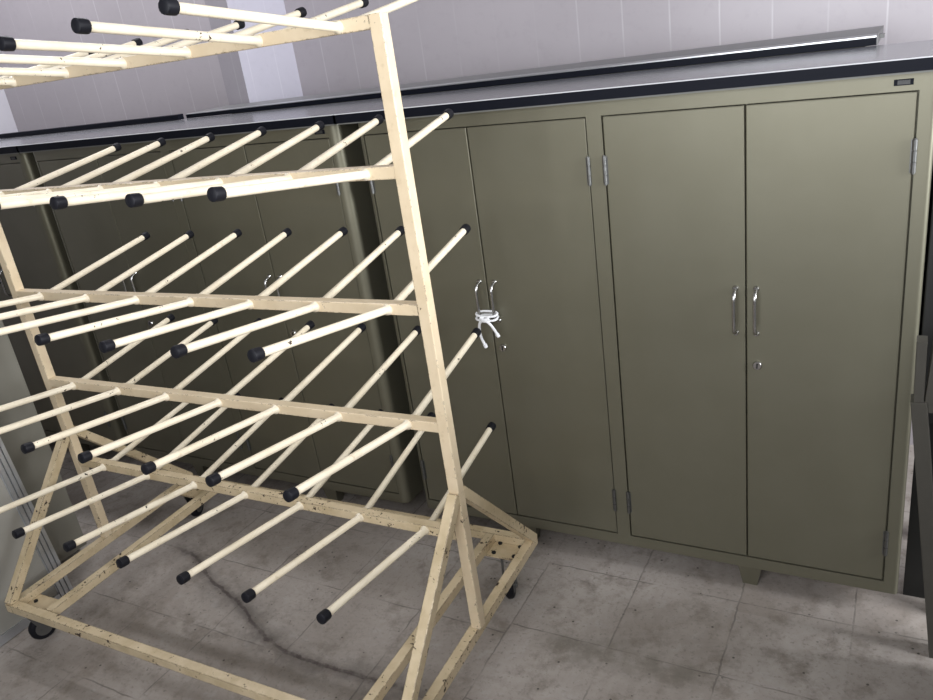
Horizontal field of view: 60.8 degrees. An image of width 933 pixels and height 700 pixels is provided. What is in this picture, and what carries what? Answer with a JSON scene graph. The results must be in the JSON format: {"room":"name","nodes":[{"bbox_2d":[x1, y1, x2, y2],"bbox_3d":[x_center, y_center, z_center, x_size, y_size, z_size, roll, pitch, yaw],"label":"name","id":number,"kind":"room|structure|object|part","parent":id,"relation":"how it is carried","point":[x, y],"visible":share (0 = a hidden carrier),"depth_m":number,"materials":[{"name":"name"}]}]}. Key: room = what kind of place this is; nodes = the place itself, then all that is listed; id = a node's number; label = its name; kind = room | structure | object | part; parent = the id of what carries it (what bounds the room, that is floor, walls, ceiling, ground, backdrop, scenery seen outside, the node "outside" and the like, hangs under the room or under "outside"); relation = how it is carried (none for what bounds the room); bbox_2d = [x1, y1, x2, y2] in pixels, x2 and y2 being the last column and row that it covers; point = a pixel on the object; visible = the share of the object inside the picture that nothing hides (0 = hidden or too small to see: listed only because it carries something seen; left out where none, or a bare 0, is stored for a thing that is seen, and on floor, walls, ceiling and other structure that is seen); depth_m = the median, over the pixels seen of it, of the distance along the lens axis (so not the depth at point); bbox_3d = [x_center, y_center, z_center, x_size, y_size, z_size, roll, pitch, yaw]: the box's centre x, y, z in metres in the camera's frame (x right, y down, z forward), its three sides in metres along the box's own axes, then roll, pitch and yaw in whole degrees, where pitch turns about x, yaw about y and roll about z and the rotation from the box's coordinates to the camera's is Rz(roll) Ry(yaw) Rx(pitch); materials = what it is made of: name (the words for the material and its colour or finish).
{"room":"storage room","nodes":[
{"label":"storage room","id":0,"kind":"room"},
{"bbox_2d":[0,89,17,133],"bbox_3d":[-3.607,-0.587,3.285,0.100,3.000,3.770,4,25,29],"label":"wall","id":1,"kind":"structure","parent":0,"point":[7,123],"depth_m":4.69,"materials":[{"name":"white paint"}]},
{"bbox_2d":[204,0,302,104],"bbox_3d":[-0.897,-1.113,3.596,0.120,3.000,0.360,4,25,29],"label":"wall column","id":2,"kind":"structure","parent":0,"point":[267,73],"depth_m":3.45,"materials":[{"name":"white paint"}]},
{"bbox_2d":[0,441,932,699],"bbox_3d":[-0.072,1.078,2.049,7.687,0.100,3.970,4,25,29],"label":"floor","id":3,"kind":"structure","parent":0,"point":[587,618],"depth_m":2.46,"materials":[{"name":"concrete"}]},
{"bbox_2d":[0,438,72,646],"bbox_3d":[-1.753,0.611,2.401,0.151,0.952,0.874,4,25,29],"label":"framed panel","id":4,"kind":"object","parent":3,"relation":"on","point":[45,559],"visible":0.5,"depth_m":2.72,"materials":[{"name":"metal"}]},
{"bbox_3d":[-1.640,1.036,2.544,0.028,0.034,0.770,4,25,29],"label":"rail","id":5,"kind":"part","parent":4,"relation":"part of","materials":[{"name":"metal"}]},
{"bbox_2d":[0,320,86,561],"bbox_3d":[-2.125,0.234,2.570,0.640,1.620,1.060,4,25,29],"label":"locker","id":6,"kind":"object","parent":3,"relation":"on","point":[31,468],"visible":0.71,"depth_m":2.89,"materials":[{"name":"metal"}]},
{"bbox_2d":[0,128,129,451],"bbox_3d":[-2.282,-0.259,3.999,1.558,1.507,0.435,4,25,29],"label":"storage cabinet","id":7,"kind":"object","parent":3,"relation":"on","point":[32,234],"visible":0.23,"depth_m":3.55,"materials":[{"name":"green metal"}]},
{"bbox_3d":[-2.103,-0.302,3.622,0.017,0.142,0.033,4,25,29],"label":"handle","id":8,"kind":"part","parent":7,"relation":"part of","materials":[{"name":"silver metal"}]},
{"bbox_3d":[-2.208,-0.203,3.762,0.354,1.308,0.020,4,25,29],"label":"door","id":9,"kind":"part","parent":7,"relation":"part of","materials":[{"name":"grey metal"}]},
{"bbox_2d":[0,128,100,146],"bbox_3d":[-2.381,-0.939,3.725,1.552,0.027,0.433,4,25,29],"label":"countertop","id":10,"kind":"structure","parent":7,"relation":"on","point":[14,141],"depth_m":3.48,"materials":[{"name":"grey laminate"}]},
{"bbox_2d":[17,95,423,502],"bbox_3d":[-0.899,-0.158,3.245,1.587,1.507,0.435,4,25,29],"label":"storage cabinet","id":11,"kind":"object","parent":3,"relation":"on","point":[89,233],"visible":0.46,"depth_m":2.96,"materials":[{"name":"green metal"}]},
{"bbox_3d":[-1.478,-0.150,3.365,0.355,1.308,0.020,4,25,29],"label":"door","id":12,"kind":"part","parent":11,"relation":"part of","materials":[{"name":"green metal"}]},
{"bbox_3d":[-1.327,-0.246,3.199,0.017,0.142,0.033,4,25,29],"label":"handle","id":13,"kind":"part","parent":11,"relation":"part of","materials":[{"name":"silver metal"}]},
{"bbox_3d":[-1.164,-0.127,3.194,0.355,1.308,0.020,4,25,29],"label":"door","id":14,"kind":"part","parent":11,"relation":"part of","materials":[{"name":"green metal"}]},
{"bbox_2d":[22,95,406,144],"bbox_3d":[-0.998,-0.838,2.971,1.583,0.027,0.433,4,25,29],"label":"countertop","id":15,"kind":"structure","parent":11,"relation":"on","point":[333,108],"depth_m":2.89,"materials":[{"name":"grey laminate"}]},
{"bbox_2d":[0,114,183,138],"bbox_3d":[-1.715,-0.997,3.557,1.239,0.021,0.030,4,25,29],"label":"bar","id":16,"kind":"object","parent":15,"relation":"on","point":[176,116],"visible":1,"depth_m":3.50,"materials":[{"name":"black metal"}]},
{"bbox_3d":[-0.811,-0.101,3.002,0.354,1.308,0.020,4,25,29],"label":"door","id":17,"kind":"part","parent":11,"relation":"part of","materials":[{"name":"green metal"}]},
{"bbox_3d":[-0.707,-0.201,2.861,0.017,0.142,0.033,4,25,29],"label":"handle","id":18,"kind":"part","parent":11,"relation":"part of","materials":[{"name":"silver metal"}]},
{"bbox_3d":[-0.661,-0.198,2.836,0.017,0.142,0.033,4,25,29],"label":"handle","id":19,"kind":"part","parent":11,"relation":"part of","materials":[{"name":"silver metal"}]},
{"bbox_3d":[-0.497,-0.079,2.830,0.359,1.308,0.020,4,25,29],"label":"door","id":20,"kind":"part","parent":11,"relation":"part of","materials":[{"name":"green metal"}]},
{"bbox_2d":[0,0,537,699],"bbox_3d":[-0.747,0.053,2.262,1.567,1.807,0.913,4,25,28],"label":"drying rack","id":21,"kind":"object","parent":3,"relation":"on","point":[516,545],"visible":1,"depth_m":2.10,"materials":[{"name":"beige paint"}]},
{"bbox_3d":[-1.376,0.835,2.580,0.165,0.005,0.085,4,25,28],"label":"castor plate","id":22,"kind":"part","parent":21,"relation":"part of","materials":[{"name":"beige paint"}]},
{"bbox_3d":[-1.408,-0.045,2.588,0.030,1.554,0.030,4,25,28],"label":"post","id":23,"kind":"part","parent":21,"relation":"part of","materials":[{"name":"beige paint"}]},
{"bbox_3d":[-1.294,0.677,2.894,0.030,0.030,0.818,4,25,28],"label":"rail","id":24,"kind":"part","parent":21,"relation":"part of","materials":[{"name":"beige paint"}]},
{"bbox_3d":[-1.148,0.686,2.818,0.030,0.030,0.758,4,25,28],"label":"rail","id":25,"kind":"part","parent":21,"relation":"part of","materials":[{"name":"beige paint"}]},
{"bbox_3d":[-0.806,0.877,2.220,1.480,0.030,0.030,4,25,28],"label":"rail","id":26,"kind":"part","parent":21,"relation":"part of","materials":[{"name":"beige paint"}]},
{"bbox_3d":[-1.062,0.560,3.146,0.165,0.005,0.085,4,25,28],"label":"castor plate","id":27,"kind":"part","parent":21,"relation":"part of","materials":[{"name":"beige paint"}]},
{"bbox_3d":[-0.455,0.565,2.864,1.470,0.030,0.030,4,25,28],"label":"rail","id":28,"kind":"part","parent":21,"relation":"part of","materials":[{"name":"beige paint"}]},
{"bbox_3d":[-0.073,0.038,1.888,0.030,1.560,0.030,4,25,28],"label":"post","id":29,"kind":"part","parent":21,"relation":"part of","materials":[{"name":"beige paint"}]},
{"bbox_3d":[-0.091,0.754,2.264,0.030,0.030,0.758,4,25,28],"label":"rail","id":30,"kind":"part","parent":21,"relation":"part of","materials":[{"name":"beige paint"}]},
{"bbox_3d":[0.030,0.765,2.192,0.030,0.030,0.836,3,25,27],"label":"rail","id":31,"kind":"part","parent":21,"relation":"part of","materials":[{"name":"beige paint"}]},
{"bbox_3d":[0.130,0.636,2.522,0.140,0.005,0.085,4,25,28],"label":"castor plate","id":32,"kind":"part","parent":21,"relation":"part of","materials":[{"name":"beige paint"}]},
{"bbox_2d":[334,40,932,593],"bbox_3d":[0.504,-0.057,2.481,1.609,1.507,0.435,4,25,29],"label":"storage cabinet","id":33,"kind":"object","parent":3,"relation":"on","point":[703,282],"visible":0.94,"depth_m":2.19,"materials":[{"name":"green metal"}]},
{"bbox_3d":[-0.065,-0.047,2.595,0.355,1.308,0.020,4,25,29],"label":"door","id":34,"kind":"part","parent":33,"relation":"part of","materials":[{"name":"green metal"}]},
{"bbox_3d":[0.040,-0.147,2.454,0.017,0.142,0.033,4,25,29],"label":"handle","id":35,"kind":"part","parent":33,"relation":"part of","materials":[{"name":"silver metal"}]},
{"bbox_2d":[475,310,499,347],"bbox_3d":[0.068,-0.059,2.462,0.079,0.124,0.048,4,25,29],"label":"cord","id":36,"kind":"object","parent":33,"relation":"attached to","point":[484,318],"visible":0.98,"depth_m":2.44,"materials":[{"name":"white fabric"}]},
{"bbox_3d":[0.086,-0.143,2.429,0.017,0.142,0.033,4,25,29],"label":"handle","id":37,"kind":"part","parent":33,"relation":"part of","materials":[{"name":"silver metal"}]},
{"bbox_3d":[0.249,-0.024,2.424,0.355,1.308,0.020,4,25,29],"label":"door","id":38,"kind":"part","parent":33,"relation":"part of","materials":[{"name":"green metal"}]},
{"bbox_2d":[338,40,932,113],"bbox_3d":[0.405,-0.737,2.207,1.605,0.027,0.433,4,25,29],"label":"countertop","id":39,"kind":"structure","parent":33,"relation":"on","point":[923,48],"depth_m":2.10,"materials":[{"name":"grey laminate"}]},
{"bbox_2d":[185,25,884,117],"bbox_3d":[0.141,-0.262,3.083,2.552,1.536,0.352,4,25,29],"label":"bar","id":40,"kind":"object","parent":39,"relation":"on","point":[868,36],"visible":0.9,"depth_m":2.47,"materials":[{"name":"grey metal"}]},
{"bbox_3d":[1.151,-0.874,2.199,0.014,0.027,0.338,4,25,29],"label":"trim","id":41,"kind":"part","parent":40,"relation":"part of","materials":[{"name":"metal"}]},
{"bbox_3d":[0.601,0.001,2.232,0.354,1.308,0.020,4,25,29],"label":"door","id":42,"kind":"part","parent":33,"relation":"part of","materials":[{"name":"green metal"}]},
{"bbox_3d":[0.706,-0.098,2.091,0.017,0.142,0.033,4,25,29],"label":"handle","id":43,"kind":"part","parent":33,"relation":"part of","materials":[{"name":"silver metal"}]},
{"bbox_3d":[0.751,-0.095,2.066,0.017,0.142,0.033,4,25,29],"label":"handle","id":44,"kind":"part","parent":33,"relation":"part of","materials":[{"name":"silver metal"}]},
{"bbox_3d":[0.916,0.024,2.060,0.359,1.308,0.020,4,25,29],"label":"door","id":45,"kind":"part","parent":33,"relation":"part of","materials":[{"name":"green metal"}]},
{"bbox_2d":[903,164,932,598],"bbox_3d":[1.490,0.018,1.994,0.620,1.465,0.420,4,25,29],"label":"storage cabinet","id":46,"kind":"object","parent":3,"relation":"on","point":[913,585],"visible":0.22,"depth_m":2.14,"materials":[{"name":"black metal"}]},
{"bbox_3d":[1.501,0.445,2.071,0.600,0.620,0.020,4,25,29],"label":"panel","id":47,"kind":"part","parent":46,"relation":"part of","materials":[{"name":"black ceramic"}]},
{"bbox_2d":[910,335,932,657],"bbox_3d":[1.227,0.395,1.922,0.304,0.898,0.050,4,25,29],"label":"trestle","id":48,"kind":"object","parent":3,"relation":"on","point":[921,401],"visible":1,"depth_m":1.91,"materials":[{"name":"black metal"}]},
{"bbox_2d":[0,0,932,444],"bbox_3d":[0.612,-1.101,3.015,7.687,3.000,0.100,4,25,29],"label":"wall","id":49,"kind":"structure","parent":0,"point":[432,39],"depth_m":3.29,"materials":[{"name":"white paint"}]}
]}

